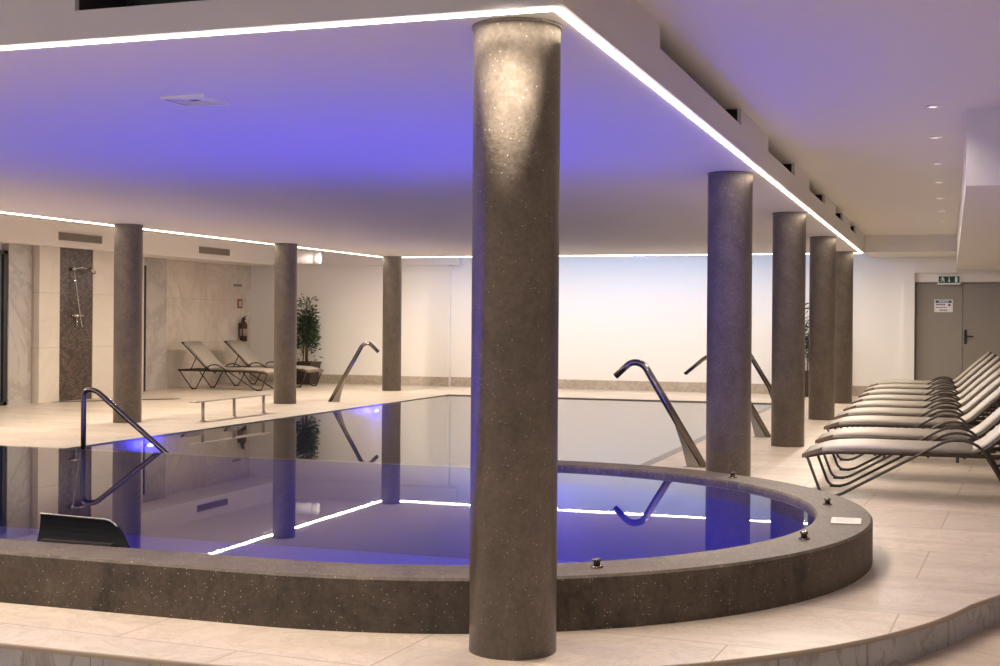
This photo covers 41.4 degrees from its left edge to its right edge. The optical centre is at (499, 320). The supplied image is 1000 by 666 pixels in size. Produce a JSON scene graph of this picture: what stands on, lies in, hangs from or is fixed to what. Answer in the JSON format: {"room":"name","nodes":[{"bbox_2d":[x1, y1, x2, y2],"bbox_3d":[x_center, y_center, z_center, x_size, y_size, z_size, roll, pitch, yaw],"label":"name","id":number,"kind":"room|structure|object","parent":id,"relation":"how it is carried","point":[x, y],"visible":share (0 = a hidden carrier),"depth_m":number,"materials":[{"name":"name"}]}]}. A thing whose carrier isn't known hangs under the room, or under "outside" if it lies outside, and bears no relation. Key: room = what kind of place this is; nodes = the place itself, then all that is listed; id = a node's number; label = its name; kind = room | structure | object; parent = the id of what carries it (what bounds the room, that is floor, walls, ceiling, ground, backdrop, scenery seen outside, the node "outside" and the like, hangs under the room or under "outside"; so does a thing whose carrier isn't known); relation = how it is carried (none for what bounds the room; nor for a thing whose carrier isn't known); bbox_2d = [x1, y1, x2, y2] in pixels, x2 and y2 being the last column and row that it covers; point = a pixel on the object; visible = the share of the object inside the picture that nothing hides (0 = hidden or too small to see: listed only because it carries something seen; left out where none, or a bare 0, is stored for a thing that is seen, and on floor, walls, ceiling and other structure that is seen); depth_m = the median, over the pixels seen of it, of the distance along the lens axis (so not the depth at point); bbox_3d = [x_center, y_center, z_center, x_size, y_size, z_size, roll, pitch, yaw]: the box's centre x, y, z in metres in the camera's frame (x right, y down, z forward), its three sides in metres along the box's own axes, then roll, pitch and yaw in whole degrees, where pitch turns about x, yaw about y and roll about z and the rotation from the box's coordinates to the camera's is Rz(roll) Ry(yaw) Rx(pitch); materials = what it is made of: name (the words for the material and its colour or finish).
{"room":"spa","nodes":[
{"label":"spa","id":0,"kind":"room"},
{"bbox_2d":[59,247,92,400],"bbox_3d":[-7.837,0.052,22.630,1.385,2.580,0.900,0,0,19],"label":"wall","id":1,"kind":"structure","parent":0,"point":[75,343],"depth_m":22.40,"materials":[{"name":"brown stone"}]},
{"bbox_2d":[70,267,95,326],"bbox_3d":[-7.083,-0.395,22.466,0.119,1.024,0.536,0,0,29],"label":"shower","id":2,"kind":"object","parent":1,"relation":"attached to","point":[92,270],"visible":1,"depth_m":22.34,"materials":[{"name":"silver metal"}]},
{"bbox_2d":[31,245,143,402],"bbox_3d":[-7.535,0.054,23.494,1.400,2.580,3.770,0,0,19],"label":"wall panel","id":3,"kind":"object","parent":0,"point":[45,259],"visible":0.49,"depth_m":21.89,"materials":[{"name":"stone"}]},
{"bbox_2d":[144,257,166,390],"bbox_3d":[-7.068,0.057,25.796,0.800,2.580,0.810,0,0,19],"label":"wall","id":4,"kind":"structure","parent":0,"point":[156,268],"depth_m":25.71,"materials":[{"name":"stone"}]},
{"bbox_2d":[143,265,145,390],"bbox_3d":[-7.173,0.147,25.383,0.870,2.400,0.040,0,0,19],"label":"trim","id":5,"kind":"structure","parent":4,"relation":"attached to","point":[144,385],"depth_m":25.23,"materials":[{"name":"black plastic"}]},
{"bbox_2d":[166,260,250,387],"bbox_3d":[-6.378,-0.247,28.129,0.600,3.200,4.050,0,0,19],"label":"wall","id":6,"kind":"structure","parent":0,"point":[202,298],"depth_m":27.74,"materials":[{"name":"stone"}]},
{"bbox_2d":[0,216,458,266],"bbox_3d":[-5.620,-1.424,22.646,5.550,0.435,13.250,0,0,19],"label":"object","id":7,"kind":"structure","parent":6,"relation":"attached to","point":[13,230],"depth_m":25.07,"materials":[{"name":"white paint"}]},
{"bbox_2d":[59,232,101,243],"bbox_3d":[-7.042,-1.387,22.247,0.016,0.132,1.160,0,0,19],"label":"air vent","id":8,"kind":"object","parent":7,"relation":"in","point":[65,236],"visible":1,"depth_m":22.22,"materials":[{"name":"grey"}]},
{"bbox_2d":[199,246,229,255],"bbox_3d":[-5.667,-1.377,26.290,0.016,0.132,1.140,0,0,19],"label":"air vent","id":9,"kind":"object","parent":7,"relation":"in","point":[205,250],"visible":1,"depth_m":26.29,"materials":[{"name":"brown"}]},
{"bbox_2d":[297,249,321,263],"bbox_3d":[-3.546,-1.318,24.552,0.440,0.534,0.240,0,0,3],"label":"spotlight","id":10,"kind":"object","parent":7,"relation":"attached to","point":[303,257],"visible":0.84,"depth_m":24.46,"materials":[{"name":"white"}]},
{"bbox_2d":[237,299,241,307],"bbox_3d":[-5.717,-0.373,29.114,0.014,0.200,0.200,0,0,19],"label":"sign","id":11,"kind":"object","parent":6,"relation":"attached to","point":[239,301],"visible":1,"depth_m":29.08,"materials":[{"name":"red plastic"}]},
{"bbox_2d":[238,316,246,341],"bbox_3d":[-5.642,0.172,29.084,0.184,0.572,0.253,0,0,19],"label":"fire extinguisher","id":12,"kind":"object","parent":6,"relation":"attached to","point":[242,327],"visible":0.97,"depth_m":29.02,"materials":[{"name":"brown metal"}]},
{"bbox_2d":[0,381,999,665],"bbox_3d":[-0.176,1.399,16.587,19.000,0.001,21.900,0,0,19],"label":"floor","id":13,"kind":"structure","parent":0,"point":[936,520],"depth_m":7.18,"materials":[{"name":"tile"}]},
{"bbox_2d":[2,243,31,404],"bbox_3d":[-8.299,0.048,21.435,1.280,2.580,0.560,0,0,19],"label":"wall pier","id":14,"kind":"object","parent":13,"relation":"on","point":[19,295],"visible":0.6,"depth_m":21.20,"materials":[{"name":"stone"}]},
{"bbox_2d":[57,398,175,401],"bbox_3d":[-6.489,1.349,22.427,2.183,0.006,0.186,0,0,-31],"label":"shower drain","id":15,"kind":"object","parent":13,"relation":"on","point":[167,398],"visible":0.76,"depth_m":22.28,"materials":[{"name":"grey metal"}]},
{"bbox_2d":[113,224,142,422],"bbox_3d":[-4.993,0.038,17.768,0.383,2.649,0.383,0,0,19],"label":"round column","id":16,"kind":"structure","parent":13,"relation":"on","point":[128,238],"depth_m":17.61,"materials":[{"name":"stone"}]},
{"bbox_2d":[178,341,273,390],"bbox_3d":[-5.326,0.889,26.274,2.037,0.944,0.748,0,0,19],"label":"sun lounger","id":17,"kind":"object","parent":13,"relation":"on","point":[209,361],"visible":0.91,"depth_m":26.21,"materials":[{"name":"brown metal"}]},
{"bbox_2d":[189,394,270,420],"bbox_3d":[-3.795,1.231,18.770,0.100,0.282,2.100,0,0,19],"label":"bench","id":18,"kind":"object","parent":13,"relation":"on","point":[202,402],"visible":1,"depth_m":18.79,"materials":[{"name":"silver metal"}]},
{"bbox_2d":[224,340,323,387],"bbox_3d":[-4.767,0.893,27.668,2.037,0.944,0.748,0,0,19],"label":"sun lounger","id":19,"kind":"object","parent":13,"relation":"on","point":[247,356],"visible":0.89,"depth_m":27.64,"materials":[{"name":"brown metal"}]},
{"bbox_2d":[274,243,297,403],"bbox_3d":[-3.562,0.049,21.977,0.383,2.649,0.383,0,0,19],"label":"round column","id":20,"kind":"structure","parent":13,"relation":"on","point":[285,274],"depth_m":21.82,"materials":[{"name":"stone"}]},
{"bbox_2d":[296,294,322,384],"bbox_3d":[-4.169,0.393,28.531,0.724,1.951,0.738,0,0,19],"label":"potted plant","id":21,"kind":"object","parent":13,"relation":"on","point":[309,337],"visible":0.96,"depth_m":28.45,"materials":[{"name":"green plant"}]},
{"bbox_2d":[328,342,378,401],"bbox_3d":[-2.466,0.875,22.322,0.936,1.051,0.080,0,0,19],"label":"spout","id":22,"kind":"object","parent":13,"relation":"on","point":[336,395],"visible":1,"depth_m":22.34,"materials":[{"name":"silver metal"}]},
{"bbox_2d":[382,256,401,390],"bbox_3d":[-2.135,0.060,26.169,0.383,2.649,0.383,0,0,19],"label":"round column","id":23,"kind":"structure","parent":13,"relation":"on","point":[392,265],"depth_m":26.01,"materials":[{"name":"stone"}]},
{"bbox_2d":[70,394,770,465],"bbox_3d":[-0.207,2.046,17.706,6.250,1.304,13.300,0,0,19],"label":"swimming pool","id":24,"kind":"object","parent":13,"relation":"in","point":[665,455],"visible":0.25,"depth_m":17.58,"materials":[{"name":"tile"}]},
{"bbox_2d":[81,387,169,452],"bbox_3d":[-3.230,1.621,11.996,1.348,2.009,0.048,0,0,19],"label":"handrail","id":25,"kind":"object","parent":24,"relation":"on","point":[85,391],"visible":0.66,"depth_m":12.10,"materials":[{"name":"silver metal"}]},
{"bbox_2d":[72,395,770,466],"bbox_3d":[-0.234,1.410,17.690,6.100,0.001,13.150,0,0,19],"label":"pool water","id":26,"kind":"object","parent":13,"relation":"in","point":[433,430],"visible":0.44,"depth_m":16.24,"materials":[{"name":"clear liquid"}]},
{"bbox_2d":[0,460,872,633],"bbox_3d":[-2.054,1.889,9.092,8.880,1.591,5.180,0,0,19],"label":"pool","id":27,"kind":"object","parent":13,"relation":"in","point":[359,551],"depth_m":8.94,"materials":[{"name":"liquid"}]},
{"bbox_2d":[37,513,129,547],"bbox_3d":[-2.170,1.111,6.922,0.622,0.170,0.113,0,0,19],"label":"cascade","id":28,"kind":"object","parent":27,"relation":"on","point":[56,528],"visible":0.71,"depth_m":6.94,"materials":[{"name":"black"}]},
{"bbox_2d":[0,445,617,477],"bbox_3d":[-2.049,1.171,9.092,8.220,0.001,4.520,0,0,19],"label":"pool edge","id":29,"kind":"object","parent":27,"relation":"in","point":[15,461],"visible":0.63,"depth_m":10.75,"materials":[{"name":"grey stone"}]},
{"bbox_2d":[0,483,806,564],"bbox_3d":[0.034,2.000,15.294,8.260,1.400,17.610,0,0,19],"label":"basin","id":30,"kind":"object","parent":27,"relation":"in","point":[363,523],"depth_m":10.90,"materials":[{"name":"liquid"}]},
{"bbox_2d":[830,517,861,524],"bbox_3d":[2.011,1.164,7.689,0.170,0.007,0.240,0,0,16],"label":"plaque","id":31,"kind":"object","parent":27,"relation":"on","point":[834,520],"visible":1,"depth_m":7.65,"materials":[{"name":"white plastic"}]},
{"bbox_2d":[469,17,561,660],"bbox_3d":[0.064,0.076,5.637,0.383,2.649,0.383,0,0,19],"label":"round column","id":32,"kind":"structure","parent":13,"relation":"on","point":[517,60],"depth_m":5.47,"materials":[{"name":"stone"}]},
{"bbox_2d":[613,359,705,467],"bbox_3d":[1.557,0.905,12.893,0.936,1.051,0.080,0,0,19],"label":"spout","id":33,"kind":"object","parent":13,"relation":"on","point":[693,457],"visible":0.92,"depth_m":12.82,"materials":[{"name":"silver metal"}]},
{"bbox_2d":[684,355,770,437],"bbox_3d":[2.803,0.925,16.304,1.074,1.026,0.210,0,0,19],"label":"spout","id":34,"kind":"object","parent":13,"relation":"on","point":[759,428],"visible":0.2,"depth_m":16.17,"materials":[{"name":"silver metal"}]},
{"bbox_2d":[706,171,753,476],"bbox_3d":[1.921,0.090,11.096,0.383,2.649,0.383,0,0,19],"label":"round column","id":35,"kind":"structure","parent":13,"relation":"on","point":[730,193],"depth_m":10.94,"materials":[{"name":"stone"}]},
{"bbox_2d":[751,354,770,397],"bbox_3d":[3.912,0.922,20.110,0.936,1.051,0.080,0,0,19],"label":"spout","id":36,"kind":"object","parent":13,"relation":"on","point":[754,362],"visible":0.24,"depth_m":20.06,"materials":[{"name":"silver metal"}]},
{"bbox_2d":[771,212,806,446],"bbox_3d":[3.285,0.100,15.075,0.383,2.649,0.383,0,0,19],"label":"round column","id":37,"kind":"structure","parent":13,"relation":"on","point":[789,228],"depth_m":14.91,"materials":[{"name":"concrete"}]},
{"bbox_2d":[805,303,808,396],"bbox_3d":[5.804,0.547,25.227,0.763,1.793,0.743,0,0,19],"label":"potted plant","id":38,"kind":"object","parent":13,"relation":"on","point":[806,325],"visible":0.22,"depth_m":25.11,"materials":[{"name":"green plant"}]},
{"bbox_2d":[808,236,835,419],"bbox_3d":[4.680,0.110,19.238,0.383,2.649,0.383,0,0,19],"label":"round column","id":39,"kind":"structure","parent":13,"relation":"on","point":[822,256],"depth_m":19.08,"materials":[{"name":"stone"}]},
{"bbox_2d":[835,251,853,403],"bbox_3d":[5.994,0.120,23.206,0.383,2.649,0.383,0,0,19],"label":"round column","id":40,"kind":"structure","parent":13,"relation":"on","point":[844,259],"depth_m":23.04,"materials":[{"name":"stone"}]},
{"bbox_2d":[802,424,999,495],"bbox_3d":[3.524,0.955,10.724,2.037,0.944,0.748,0,0,19],"label":"sun lounger","id":41,"kind":"object","parent":13,"relation":"on","point":[951,448],"visible":0.94,"depth_m":10.58,"materials":[{"name":"beige"}]},
{"bbox_2d":[815,407,999,478],"bbox_3d":[3.930,0.958,11.980,2.037,0.944,0.748,0,0,19],"label":"sun lounger","id":42,"kind":"object","parent":13,"relation":"on","point":[991,421],"visible":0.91,"depth_m":11.87,"materials":[{"name":"beige fabric"}]},
{"bbox_2d":[824,387,999,466],"bbox_3d":[4.389,0.961,13.546,2.037,0.944,0.748,0,0,19],"label":"sun lounger","id":43,"kind":"object","parent":13,"relation":"on","point":[928,422],"visible":0.71,"depth_m":13.38,"materials":[{"name":"beige fabric"}]},
{"bbox_2d":[834,377,999,452],"bbox_3d":[4.846,0.965,14.922,2.037,0.944,0.748,0,0,19],"label":"sun lounger","id":44,"kind":"object","parent":13,"relation":"on","point":[881,411],"visible":0.53,"depth_m":14.74,"materials":[{"name":"beige fabric"}]},
{"bbox_2d":[843,368,999,425],"bbox_3d":[5.304,0.968,16.298,2.037,0.944,0.748,0,0,19],"label":"sun lounger","id":45,"kind":"object","parent":13,"relation":"on","point":[875,403],"visible":0.62,"depth_m":16.11,"materials":[{"name":"beige fabric"}]},
{"bbox_2d":[851,361,999,425],"bbox_3d":[5.762,0.972,17.674,2.037,0.944,0.748,0,0,19],"label":"sun lounger","id":46,"kind":"object","parent":13,"relation":"on","point":[996,366],"visible":0.45,"depth_m":17.47,"materials":[{"name":"brown metal"}]},
{"bbox_2d":[858,356,999,421],"bbox_3d":[6.300,0.976,19.286,2.037,0.944,0.748,0,0,19],"label":"sun lounger","id":47,"kind":"object","parent":13,"relation":"on","point":[996,359],"visible":0.62,"depth_m":19.06,"materials":[{"name":"brown metal"}]},
{"bbox_2d":[864,354,996,391],"bbox_3d":[6.828,0.979,20.902,2.037,0.944,0.748,0,0,19],"label":"sun lounger","id":48,"kind":"object","parent":13,"relation":"on","point":[989,358],"visible":0.47,"depth_m":20.67,"materials":[{"name":"beige fabric"}]},
{"bbox_2d":[869,352,991,386],"bbox_3d":[7.309,0.983,22.376,2.037,0.944,0.748,0,0,19],"label":"sun lounger","id":49,"kind":"object","parent":13,"relation":"on","point":[987,354],"visible":0.39,"depth_m":22.16,"materials":[{"name":"brown metal"}]},
{"bbox_2d":[0,0,999,257],"bbox_3d":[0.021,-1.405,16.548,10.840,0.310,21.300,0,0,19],"label":"ceiling","id":50,"kind":"structure","parent":0,"point":[356,139],"depth_m":8.92,"materials":[{"name":"white paint"}]},
{"bbox_2d":[0,212,382,257],"bbox_3d":[-5.396,-1.284,17.362,0.026,0.011,19.230,0,0,19],"label":"led strip","id":51,"kind":"object","parent":50,"relation":"attached to","point":[0,212],"visible":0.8,"depth_m":19.16,"materials":[{"name":"white plastic"}]},
{"bbox_2d":[159,94,230,106],"bbox_3d":[-1.740,-1.255,7.556,0.290,0.016,0.290,0,0,19],"label":"ceiling vent","id":52,"kind":"object","parent":50,"relation":"in","point":[195,100],"visible":1,"depth_m":7.55,"materials":[{"name":"white"}]},
{"bbox_2d":[0,7,556,50],"bbox_3d":[-4.136,-1.274,6.761,9.215,0.011,0.022,0,0,19],"label":"led strip","id":53,"kind":"object","parent":50,"relation":"attached to","point":[549,9],"visible":1,"depth_m":5.65,"materials":[{"name":"white plastic"}]},
{"bbox_2d":[79,0,853,231],"bbox_3d":[-1.046,-1.478,15.870,9.254,0.177,19.328,0,0,19],"label":"air vents","id":54,"kind":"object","parent":50,"relation":"attached to","point":[83,4],"depth_m":6.23,"materials":[{"name":"grey metal"}]},
{"bbox_2d":[402,253,860,257],"bbox_3d":[2.069,-1.228,24.999,9.215,0.011,0.028,0,0,19],"label":"led strip","id":55,"kind":"object","parent":50,"relation":"attached to","point":[806,253],"visible":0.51,"depth_m":24.92,"materials":[{"name":"white plastic"}]},
{"bbox_2d":[555,8,862,253],"bbox_3d":[3.327,-1.219,14.393,0.024,0.011,19.230,0,0,19],"label":"led strip","id":56,"kind":"object","parent":50,"relation":"attached to","point":[559,11],"visible":1,"depth_m":7.27,"materials":[{"name":"white plastic"}]},
{"bbox_2d":[926,105,939,107],"bbox_3d":[3.100,-1.532,9.480,0.100,0.010,0.100,0,0,19],"label":"recessed light","id":57,"kind":"object","parent":50,"relation":"in","point":[927,106],"visible":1,"depth_m":9.45,"materials":[{"name":"white"}]},
{"bbox_2d":[929,136,941,138],"bbox_3d":[3.635,-1.528,11.052,0.100,0.010,0.100,0,0,19],"label":"recessed light","id":58,"kind":"object","parent":50,"relation":"in","point":[931,137],"visible":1,"depth_m":11.02,"materials":[{"name":"white"}]},
{"bbox_2d":[956,107,999,270],"bbox_3d":[7.804,-1.222,16.546,3.900,0.560,16.050,0,0,19],"label":"ceiling box","id":59,"kind":"object","parent":50,"relation":"attached to","point":[978,232],"visible":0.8,"depth_m":10.63,"materials":[{"name":"white paint"}]},
{"bbox_2d":[250,252,999,385],"bbox_3d":[3.301,-0.175,26.774,19.000,3.200,0.420,0,0,19],"label":"wall","id":60,"kind":"structure","parent":0,"point":[614,311],"depth_m":27.06,"materials":[{"name":"white paint"}]},
{"bbox_2d":[250,373,868,395],"bbox_3d":[1.135,1.311,27.338,14.155,0.195,0.140,0,0,19],"label":"baseboard","id":61,"kind":"structure","parent":60,"relation":"attached to","point":[324,378],"depth_m":27.25,"materials":[{"name":"stone"}]},
{"bbox_2d":[915,283,962,380],"bbox_3d":[8.311,0.374,25.071,0.840,2.155,0.045,0,0,19],"label":"door","id":62,"kind":"structure","parent":60,"relation":"in","point":[938,353],"depth_m":25.06,"materials":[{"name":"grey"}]},
{"bbox_2d":[934,300,952,311],"bbox_3d":[8.383,-0.280,25.019,0.330,0.236,0.010,0,0,19],"label":"notice","id":63,"kind":"object","parent":62,"relation":"attached to","point":[939,305],"visible":1,"depth_m":25.02,"materials":[{"name":"white paper"}]},
{"bbox_2d":[938,275,960,284],"bbox_3d":[8.440,-0.762,24.881,0.410,0.170,0.058,0,0,19],"label":"exit sign","id":64,"kind":"object","parent":60,"relation":"attached to","point":[949,279],"visible":1,"depth_m":24.86,"materials":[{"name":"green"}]},
{"bbox_2d":[914,282,999,379],"bbox_3d":[8.740,0.370,24.912,1.795,2.190,0.080,0,0,19],"label":"trim","id":65,"kind":"structure","parent":60,"relation":"attached to","point":[915,282],"depth_m":25.16,"materials":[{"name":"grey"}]},
{"bbox_2d":[915,273,999,281],"bbox_3d":[8.739,-0.810,24.883,1.795,0.170,0.140,0,0,19],"label":"trim","id":66,"kind":"structure","parent":60,"relation":"attached to","point":[919,277],"depth_m":24.81,"materials":[{"name":"white paint"}]},
{"bbox_2d":[963,283,999,371],"bbox_3d":[9.134,0.381,24.750,0.905,2.155,0.122,0,0,19],"label":"door","id":67,"kind":"structure","parent":60,"relation":"in","point":[981,301],"depth_m":24.81,"materials":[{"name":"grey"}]},
{"bbox_2d":[893,623,999,665],"bbox_3d":[-4.526,1.516,3.807,19.000,0.001,12.300,0,0,19],"label":"floor","id":68,"kind":"structure","parent":0,"point":[982,647],"depth_m":6.23,"materials":[{"name":"tile"}]},
{"bbox_2d":[0,600,999,665],"bbox_3d":[-3.249,1.462,6.868,19.333,0.128,2.574,0,0,7],"label":"step","id":69,"kind":"structure","parent":68,"relation":"on","point":[897,650],"depth_m":5.94,"materials":[{"name":"tile"}]},
{"bbox_2d":[0,594,999,665],"bbox_3d":[-3.250,1.387,6.864,19.335,0.022,2.582,0,0,7],"label":"trim","id":70,"kind":"structure","parent":69,"relation":"attached to","point":[136,659],"depth_m":5.61,"materials":[{"name":"beige"}]},
{"bbox_3d":[-11.885,-0.188,11.090,1.150,3.400,21.340,0,0,19],"label":"wall","id":71,"kind":"structure","parent":0,"visible":0},
{"bbox_2d":[0,250,7,405],"bbox_3d":[-8.388,0.113,19.403,0.100,2.450,3.335,0,0,19],"label":"window","id":72,"kind":"structure","parent":71,"relation":"in","point":[3,253],"depth_m":20.90,"materials":[{"name":"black glass"}]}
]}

